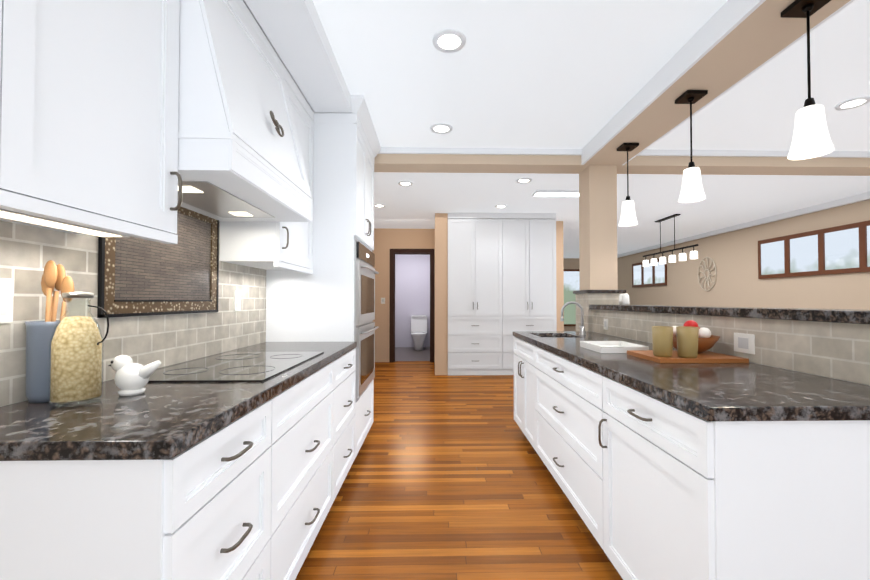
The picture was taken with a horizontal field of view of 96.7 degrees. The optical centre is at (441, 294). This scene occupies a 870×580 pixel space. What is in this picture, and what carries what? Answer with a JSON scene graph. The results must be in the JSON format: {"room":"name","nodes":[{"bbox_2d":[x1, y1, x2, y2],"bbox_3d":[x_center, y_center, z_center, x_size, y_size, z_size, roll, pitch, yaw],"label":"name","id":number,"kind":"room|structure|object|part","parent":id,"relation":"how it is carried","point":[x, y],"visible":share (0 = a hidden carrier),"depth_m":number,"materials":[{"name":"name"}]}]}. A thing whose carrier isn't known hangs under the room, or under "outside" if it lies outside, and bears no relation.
{"room":"kitchen","nodes":[
{"label":"kitchen","id":0,"kind":"room"},
{"bbox_2d":[0,0,51,207],"bbox_3d":[-1.015,-0.760,0.529,0.332,1.105,0.570,0,-1,-1],"label":"upper cabinet","id":1,"kind":"object","parent":0,"relation":"attached to","point":[23,23],"depth_m":0.79,"materials":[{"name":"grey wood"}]},
{"bbox_2d":[0,0,183,239],"bbox_3d":[-1.025,-0.752,0.982,0.332,1.105,0.583,0,-1,-1],"label":"upper cabinet","id":2,"kind":"object","parent":0,"relation":"attached to","point":[114,173],"depth_m":1.04,"materials":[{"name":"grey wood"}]},
{"bbox_2d":[180,0,315,223],"bbox_3d":[-0.952,-0.848,1.697,0.509,0.890,0.838,0,-1,-1],"label":"range hood","id":3,"kind":"object","parent":0,"relation":"attached to","point":[187,193],"depth_m":1.60,"materials":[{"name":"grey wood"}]},
{"bbox_2d":[212,224,315,271],"bbox_3d":[-1.057,-0.728,2.408,0.332,1.105,0.590,0,-1,-1],"label":"upper cabinet","id":4,"kind":"object","parent":0,"relation":"attached to","point":[258,247],"depth_m":2.11,"materials":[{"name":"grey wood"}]},
{"bbox_3d":[-1.195,0.027,1.657,0.006,0.120,1.332,0,-1,-1],"label":"plate","id":5,"kind":"part","parent":4,"relation":"part of","materials":[{"name":"white"}]},
{"bbox_2d":[373,228,430,361],"bbox_3d":[-0.776,0.016,7.639,1.130,2.620,0.100,0,-1,-1],"label":"wall","id":6,"kind":"structure","parent":0,"point":[383,241],"depth_m":7.59,"materials":[{"name":"beige paint"}]},
{"bbox_2d":[389,249,433,361],"bbox_3d":[-0.582,0.216,7.629,0.878,2.220,0.122,0,-1,-1],"label":"door frame","id":7,"kind":"structure","parent":6,"relation":"attached to","point":[394,252],"depth_m":7.58,"materials":[{"name":"brown wood"}]},
{"bbox_2d":[395,255,429,346],"bbox_3d":[-0.793,0.055,9.989,1.200,2.620,0.100,0,-1,-1],"label":"wall","id":8,"kind":"structure","parent":0,"point":[412,284],"depth_m":9.94,"materials":[{"name":"grey"}]},
{"bbox_2d":[431,229,434,361],"bbox_3d":[-0.176,0.016,7.652,0.070,2.620,0.100,0,-1,-1],"label":"wall","id":9,"kind":"structure","parent":0,"point":[432,238],"depth_m":7.61,"materials":[{"name":"beige paint"}]},
{"bbox_2d":[435,213,447,374],"bbox_3d":[-0.023,0.005,6.981,0.207,2.620,1.450,0,-1,-1],"label":"wall","id":10,"kind":"structure","parent":0,"point":[441,293],"depth_m":6.26,"materials":[{"name":"beige paint"}]},
{"bbox_2d":[295,347,622,579],"bbox_3d":[2.158,1.330,4.981,7.600,0.104,16.000,0,-1,-1],"label":"floor","id":11,"kind":"structure","parent":0,"point":[449,477],"depth_m":2.33,"materials":[{"name":"brown wood"}]},
{"bbox_2d":[0,392,279,579],"bbox_3d":[-0.878,0.779,1.032,0.630,0.875,0.500,0,-1,-1],"label":"base cabinet","id":12,"kind":"object","parent":11,"relation":"on","point":[209,513],"depth_m":0.79,"materials":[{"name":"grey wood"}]},
{"bbox_2d":[0,340,355,463],"bbox_3d":[-0.890,0.333,1.733,0.637,0.039,1.912,0,-1,-1],"label":"countertop","id":13,"kind":"structure","parent":12,"relation":"on","point":[146,427],"depth_m":0.95,"materials":[{"name":"black stone"}]},
{"bbox_2d":[25,260,73,402],"bbox_3d":[-1.125,0.102,1.118,0.112,0.401,0.103,0,-1,-1],"label":"crock","id":14,"kind":"object","parent":13,"relation":"on","point":[39,336],"visible":0.69,"depth_m":1.08,"materials":[{"name":"grey ceramic"}]},
{"bbox_2d":[48,291,108,406],"bbox_3d":[-1.002,0.146,1.080,0.141,0.310,0.111,0,-1,-1],"label":"jar","id":15,"kind":"object","parent":13,"relation":"on","point":[76,352],"visible":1,"depth_m":1.05,"materials":[{"name":"beige glass"}]},
{"bbox_2d":[108,355,160,395],"bbox_3d":[-0.941,0.244,1.179,0.151,0.118,0.072,0,-1,-1],"label":"bird","id":16,"kind":"object","parent":13,"relation":"on","point":[131,378],"visible":1,"depth_m":1.16},
{"bbox_2d":[112,352,319,383],"bbox_3d":[-0.889,0.309,1.730,0.505,0.007,0.760,0,-1,-1],"label":"cooktop","id":17,"kind":"object","parent":13,"relation":"in","point":[225,365],"depth_m":1.64,"materials":[{"name":"glass"}]},
{"bbox_2d":[276,360,335,579],"bbox_3d":[-0.892,0.790,1.687,0.630,0.875,0.810,0,-1,-1],"label":"base cabinet","id":18,"kind":"object","parent":11,"relation":"on","point":[306,458],"depth_m":1.64,"materials":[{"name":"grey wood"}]},
{"bbox_2d":[260,108,375,455],"bbox_3d":[-0.914,-0.009,3.105,0.648,2.520,0.820,0,-1,-1],"label":"tall cabinet","id":19,"kind":"object","parent":11,"relation":"on","point":[336,301],"depth_m":2.71,"materials":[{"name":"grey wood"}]},
{"bbox_2d":[336,348,355,495],"bbox_3d":[-0.908,0.801,2.386,0.630,0.875,0.590,0,-1,-1],"label":"base cabinet","id":20,"kind":"object","parent":11,"relation":"on","point":[346,362],"depth_m":2.40,"materials":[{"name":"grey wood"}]},
{"bbox_2d":[411,315,426,350],"bbox_3d":[-0.563,0.940,9.539,0.400,0.825,0.740,0,-1,-1],"label":"toilet","id":21,"kind":"object","parent":11,"relation":"on","point":[418,328],"visible":0.98,"depth_m":9.68,"materials":[{"name":"white ceramic"}]},
{"bbox_2d":[448,213,556,374],"bbox_3d":[0.974,-0.002,6.522,1.760,2.618,0.635,0,-1,-1],"label":"pantry","id":22,"kind":"object","parent":11,"relation":"on","point":[501,277],"visible":0.88,"depth_m":6.25,"materials":[{"name":"white wood"}]},
{"bbox_2d":[513,334,528,440],"bbox_3d":[1.040,0.815,3.209,0.733,0.875,0.750,0,-1,-1],"label":"base cabinet","id":23,"kind":"object","parent":11,"relation":"on","point":[521,348],"depth_m":3.23,"materials":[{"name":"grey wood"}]},
{"bbox_2d":[529,342,596,539],"bbox_3d":[1.061,0.800,2.270,0.733,0.875,1.245,0,-1,-1],"label":"base cabinet","id":24,"kind":"object","parent":11,"relation":"on","point":[562,391],"depth_m":2.16,"materials":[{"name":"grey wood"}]},
{"bbox_2d":[573,290,624,337],"bbox_3d":[1.520,0.626,3.738,0.330,1.270,0.320,0,-1,-1],"label":"tile backsplash","id":25,"kind":"structure","parent":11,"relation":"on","point":[603,321],"depth_m":3.54,"materials":[{"name":"grey tile"}]},
{"bbox_2d":[579,165,617,289],"bbox_3d":[1.515,-0.627,3.759,0.260,1.174,0.260,0,-1,-1],"label":"column","id":26,"kind":"structure","parent":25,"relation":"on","point":[597,227],"depth_m":3.63,"materials":[{"name":"beige paint"}]},
{"bbox_2d":[589,306,869,325],"bbox_3d":[1.509,0.095,2.314,0.235,0.044,2.535,0,-1,-1],"label":"countertop","id":27,"kind":"structure","parent":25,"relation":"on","point":[850,317],"depth_m":1.71,"materials":[{"name":"black stone"}]},
{"bbox_2d":[618,293,629,304],"bbox_3d":[1.527,0.038,3.208,0.059,0.095,0.059,0,-1,-13],"label":"shaker","id":28,"kind":"object","parent":27,"relation":"on","point":[624,299],"visible":1,"depth_m":3.17,"materials":[{"name":"white ceramic"}]},
{"bbox_2d":[597,370,869,579],"bbox_3d":[1.080,0.785,1.375,0.733,0.875,0.660,0,-1,-1],"label":"base cabinet","id":29,"kind":"object","parent":11,"relation":"on","point":[757,467],"depth_m":1.05,"materials":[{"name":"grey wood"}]},
{"bbox_2d":[513,330,869,421],"bbox_3d":[1.051,0.343,2.322,0.730,0.039,2.564,0,-1,-1],"label":"countertop","id":30,"kind":"structure","parent":29,"relation":"on","point":[751,391],"depth_m":1.30,"materials":[{"name":"black stone"}]},
{"bbox_2d":[541,334,568,337],"bbox_3d":[0.937,0.468,3.198,0.340,0.208,0.440,0,-1,-1],"label":"sink","id":31,"kind":"object","parent":30,"relation":"in","point":[542,335],"depth_m":3.41,"materials":[{"name":"silver metal"}]},
{"bbox_2d":[561,302,588,333],"bbox_3d":[1.087,0.198,3.236,0.209,0.280,0.113,0,-1,-1],"label":"faucet","id":32,"kind":"object","parent":30,"relation":"on","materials":[{"name":"silver metal"}]},
{"bbox_2d":[580,341,648,352],"bbox_3d":[0.988,0.303,2.241,0.260,0.035,0.300,0,-1,-1],"label":"tray","id":33,"kind":"object","parent":30,"relation":"on","point":[611,346],"visible":0.9,"depth_m":2.22,"materials":[{"name":"white ceramic"}]},
{"bbox_3d":[1.409,0.242,2.541,0.006,0.090,1.554,0,-1,-1],"label":"plate","id":34,"kind":"part","parent":30,"relation":"part of","materials":[{"name":"white"}]},
{"bbox_2d":[627,350,748,362],"bbox_3d":[1.190,0.305,1.905,0.410,0.020,0.300,0,-1,-1],"label":"cutting board","id":35,"kind":"object","parent":30,"relation":"on","point":[708,357],"visible":0.79,"depth_m":1.79,"materials":[{"name":"brown wood"}]},
{"bbox_2d":[652,326,672,356],"bbox_3d":[1.047,0.223,1.834,0.090,0.140,0.090,0,-1,-1],"label":"cup","id":36,"kind":"object","parent":35,"relation":"on","point":[662,340],"visible":1,"depth_m":1.80,"materials":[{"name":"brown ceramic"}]},
{"bbox_2d":[676,326,698,357],"bbox_3d":[1.148,0.223,1.806,0.090,0.140,0.090,0,-1,-1],"label":"cup","id":37,"kind":"object","parent":35,"relation":"on","point":[687,341],"visible":1,"depth_m":1.77,"materials":[{"name":"brown"}]},
{"bbox_2d":[672,320,719,352],"bbox_3d":[1.274,0.213,1.979,0.250,0.164,0.250,0,-1,-1],"label":"fruit bowl","id":38,"kind":"object","parent":35,"relation":"on","point":[707,340],"visible":0.31,"depth_m":1.91,"materials":[{"name":"brown wood"}]},
{"bbox_2d":[556,221,563,330],"bbox_3d":[1.124,0.004,6.896,2.083,2.620,0.100,0,-1,-1],"label":"wall","id":39,"kind":"structure","parent":0,"point":[559,273],"depth_m":6.87,"materials":[{"name":"beige paint"}]},
{"bbox_2d":[563,258,578,330],"bbox_3d":[2.701,0.104,12.966,5.503,2.620,0.100,0,-1,-1],"label":"wall","id":40,"kind":"structure","parent":0,"point":[570,263],"depth_m":12.97,"materials":[{"name":"beige paint"}]},
{"bbox_2d":[564,269,579,325],"bbox_3d":[3.485,0.113,12.888,2.460,1.760,0.010,0,-1,-1],"label":"window","id":41,"kind":"structure","parent":40,"relation":"in","point":[571,281],"depth_m":12.90,"materials":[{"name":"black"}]},
{"bbox_2d":[313,0,869,257],"bbox_3d":[2.158,-1.387,5.026,7.600,0.100,16.000,0,-1,-1],"label":"ceiling","id":42,"kind":"structure","parent":0,"point":[573,74],"depth_m":2.69,"materials":[{"name":"white paint"}]},
{"bbox_2d":[374,204,384,207],"bbox_3d":[-0.929,-1.317,5.757,0.184,0.008,0.184,0,-1,-1],"label":"recessed light","id":43,"kind":"object","parent":42,"relation":"in","point":[379,205],"visible":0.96,"depth_m":5.74,"materials":[{"name":"white"}]},
{"bbox_2d":[398,181,412,185],"bbox_3d":[-0.435,-1.335,4.668,0.184,0.008,0.184,0,-1,-1],"label":"recessed light","id":44,"kind":"object","parent":42,"relation":"in","point":[405,183],"visible":0.96,"depth_m":4.67,"materials":[{"name":"white plastic"}]},
{"bbox_2d":[430,123,452,133],"bbox_3d":[-0.002,-1.360,3.177,0.184,0.008,0.184,0,-1,-1],"label":"recessed light","id":45,"kind":"object","parent":42,"relation":"in","point":[441,128],"visible":1,"depth_m":3.18,"materials":[{"name":"white"}]},
{"bbox_2d":[432,29,465,52],"bbox_3d":[0.041,-1.378,2.108,0.184,0.008,0.184,0,-1,-1],"label":"recessed light","id":46,"kind":"object","parent":42,"relation":"in","point":[448,40],"visible":0.98,"depth_m":2.10,"materials":[{"name":"white"}]},
{"bbox_2d":[378,147,581,155],"bbox_3d":[0.350,-1.334,3.602,1.903,0.055,0.025,0,-1,-1],"label":"trim","id":47,"kind":"structure","parent":42,"relation":"attached to","point":[384,150],"depth_m":3.59,"materials":[{"name":"white paint"}]},
{"bbox_2d":[495,205,506,207],"bbox_3d":[0.890,-1.317,5.797,0.184,0.008,0.184,0,-1,-1],"label":"recessed light","id":48,"kind":"object","parent":42,"relation":"in","point":[500,206],"visible":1,"depth_m":5.80,"materials":[{"name":"white"}]},
{"bbox_2d":[516,178,531,182],"bbox_3d":[0.968,-1.337,4.549,0.184,0.008,0.184,0,-1,-1],"label":"recessed light","id":49,"kind":"object","parent":42,"relation":"in","point":[524,180],"visible":0.98,"depth_m":4.55,"materials":[{"name":"white"}]},
{"bbox_2d":[532,190,578,196],"bbox_3d":[1.557,-1.318,5.062,0.700,0.031,0.200,0,-1,-1],"label":"recessed light","id":50,"kind":"object","parent":42,"relation":"in","point":[561,193],"visible":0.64,"depth_m":5.00,"materials":[{"name":"white"}]},
{"bbox_2d":[374,154,869,175],"bbox_3d":[2.200,-1.286,3.780,6.904,0.145,0.250,0,-1,-1],"label":"cross beam","id":51,"kind":"structure","parent":42,"relation":"attached to","point":[538,164],"depth_m":3.67,"materials":[{"name":"beige paint"}]},
{"bbox_2d":[643,214,697,266],"bbox_3d":[3.853,-0.921,6.606,0.110,0.778,1.500,0,-1,-1],"label":"chandelier","id":52,"kind":"object","parent":42,"relation":"hanging from","point":[682,256],"visible":1,"depth_m":6.46,"materials":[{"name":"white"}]},
{"bbox_2d":[581,0,765,164],"bbox_3d":[1.395,-1.343,0.322,0.020,0.145,6.630,0,-1,-1],"label":"trim","id":53,"kind":"structure","parent":42,"relation":"attached to","point":[722,23],"depth_m":2.20,"materials":[{"name":"white paint"}]},
{"bbox_2d":[584,0,850,164],"bbox_3d":[1.586,-1.343,0.326,0.360,0.145,6.630,0,-1,-1],"label":"beam","id":54,"kind":"structure","parent":42,"relation":"attached to","point":[762,33],"depth_m":2.12,"materials":[{"name":"beige paint"}]},
{"bbox_2d":[617,143,638,225],"bbox_3d":[1.528,-0.896,3.173,0.146,0.652,0.146,0,-1,-1],"label":"pendant light","id":55,"kind":"object","parent":54,"relation":"hanging from","point":[628,216],"visible":1,"depth_m":3.14,"materials":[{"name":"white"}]},
{"bbox_3d":[1.528,-0.666,3.169,0.146,0.191,0.146,0,-1,-1],"label":"lamp shade","id":56,"kind":"part","parent":55,"relation":"part of","materials":[{"name":"white glass"}]},
{"bbox_2d":[675,90,707,202],"bbox_3d":[1.545,-0.909,2.393,0.146,0.652,0.146,0,-1,-1],"label":"pendant light","id":57,"kind":"object","parent":54,"relation":"hanging from","point":[692,190],"visible":1,"depth_m":2.37,"materials":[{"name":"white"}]},
{"bbox_3d":[1.545,-0.678,2.390,0.146,0.191,0.146,0,-1,-1],"label":"lamp shade","id":58,"kind":"part","parent":57,"relation":"part of","materials":[{"name":"white glass"}]},
{"bbox_2d":[781,0,834,159],"bbox_3d":[1.562,-0.921,1.644,0.146,0.652,0.146,0,-1,-1],"label":"pendant light","id":59,"kind":"object","parent":54,"relation":"hanging from","point":[811,138],"visible":1,"depth_m":1.63,"materials":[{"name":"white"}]},
{"bbox_3d":[1.562,-0.691,1.640,0.146,0.191,0.146,0,-1,-1],"label":"lamp shade","id":60,"kind":"part","parent":59,"relation":"part of","materials":[{"name":"white glass"}]},
{"bbox_2d":[623,0,854,164],"bbox_3d":[1.776,-1.343,0.331,0.020,0.145,6.630,0,-1,-1],"label":"trim","id":61,"kind":"structure","parent":42,"relation":"attached to","point":[643,153],"depth_m":2.17,"materials":[{"name":"white"}]},
{"bbox_2d":[646,149,869,157],"bbox_3d":[3.654,-1.287,3.674,3.867,0.145,0.025,0,-1,-1],"label":"trim","id":62,"kind":"structure","parent":42,"relation":"attached to","point":[653,152],"depth_m":3.65,"materials":[{"name":"white paint"}]},
{"bbox_2d":[835,96,869,109],"bbox_3d":[2.947,-1.367,2.772,0.184,0.008,0.184,0,-1,-1],"label":"recessed light","id":63,"kind":"object","parent":42,"relation":"in","point":[853,103],"visible":0.98,"depth_m":2.77,"materials":[{"name":"white"}]},
{"bbox_2d":[617,200,869,309],"bbox_3d":[5.677,-0.026,5.081,0.100,2.620,16.000,0,-1,-1],"label":"wall","id":64,"kind":"structure","parent":0,"point":[733,255],"depth_m":7.06,"materials":[{"name":"beige paint"}]},
{"bbox_2d":[632,258,666,286],"bbox_3d":[5.492,-0.545,10.287,0.035,0.670,1.600,0,-1,-1],"label":"window","id":65,"kind":"structure","parent":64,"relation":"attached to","point":[653,278],"depth_m":10.24,"materials":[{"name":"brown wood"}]},
{"bbox_2d":[698,257,716,290],"bbox_3d":[5.544,-0.427,8.086,0.030,0.724,0.544,0,-1,-1],"label":"wall decoration","id":66,"kind":"object","parent":64,"relation":"attached to","point":[709,274],"depth_m":8.05,"materials":[{"name":"beige"}]},
{"bbox_2d":[617,191,869,257],"bbox_3d":[5.591,-1.292,5.050,0.067,0.090,15.900,0,-1,-1],"label":"crown molding","id":67,"kind":"structure","parent":64,"relation":"attached to","point":[827,205],"depth_m":6.52,"materials":[{"name":"white wood"}]},
{"bbox_2d":[758,220,869,278],"bbox_3d":[5.605,-0.631,5.139,0.035,0.670,3.300,0,-1,-1],"label":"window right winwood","id":68,"kind":"object","parent":64,"relation":"attached to","point":[862,227],"visible":1,"depth_m":5.68,"materials":[{"name":"brown wood"}]},
{"bbox_2d":[761,226,869,274],"bbox_3d":[5.617,-0.631,5.139,0.012,0.540,3.240,0,-1,-1],"label":"window","id":69,"kind":"structure","parent":68,"relation":"attached to","point":[841,249],"depth_m":5.80,"materials":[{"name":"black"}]}
]}

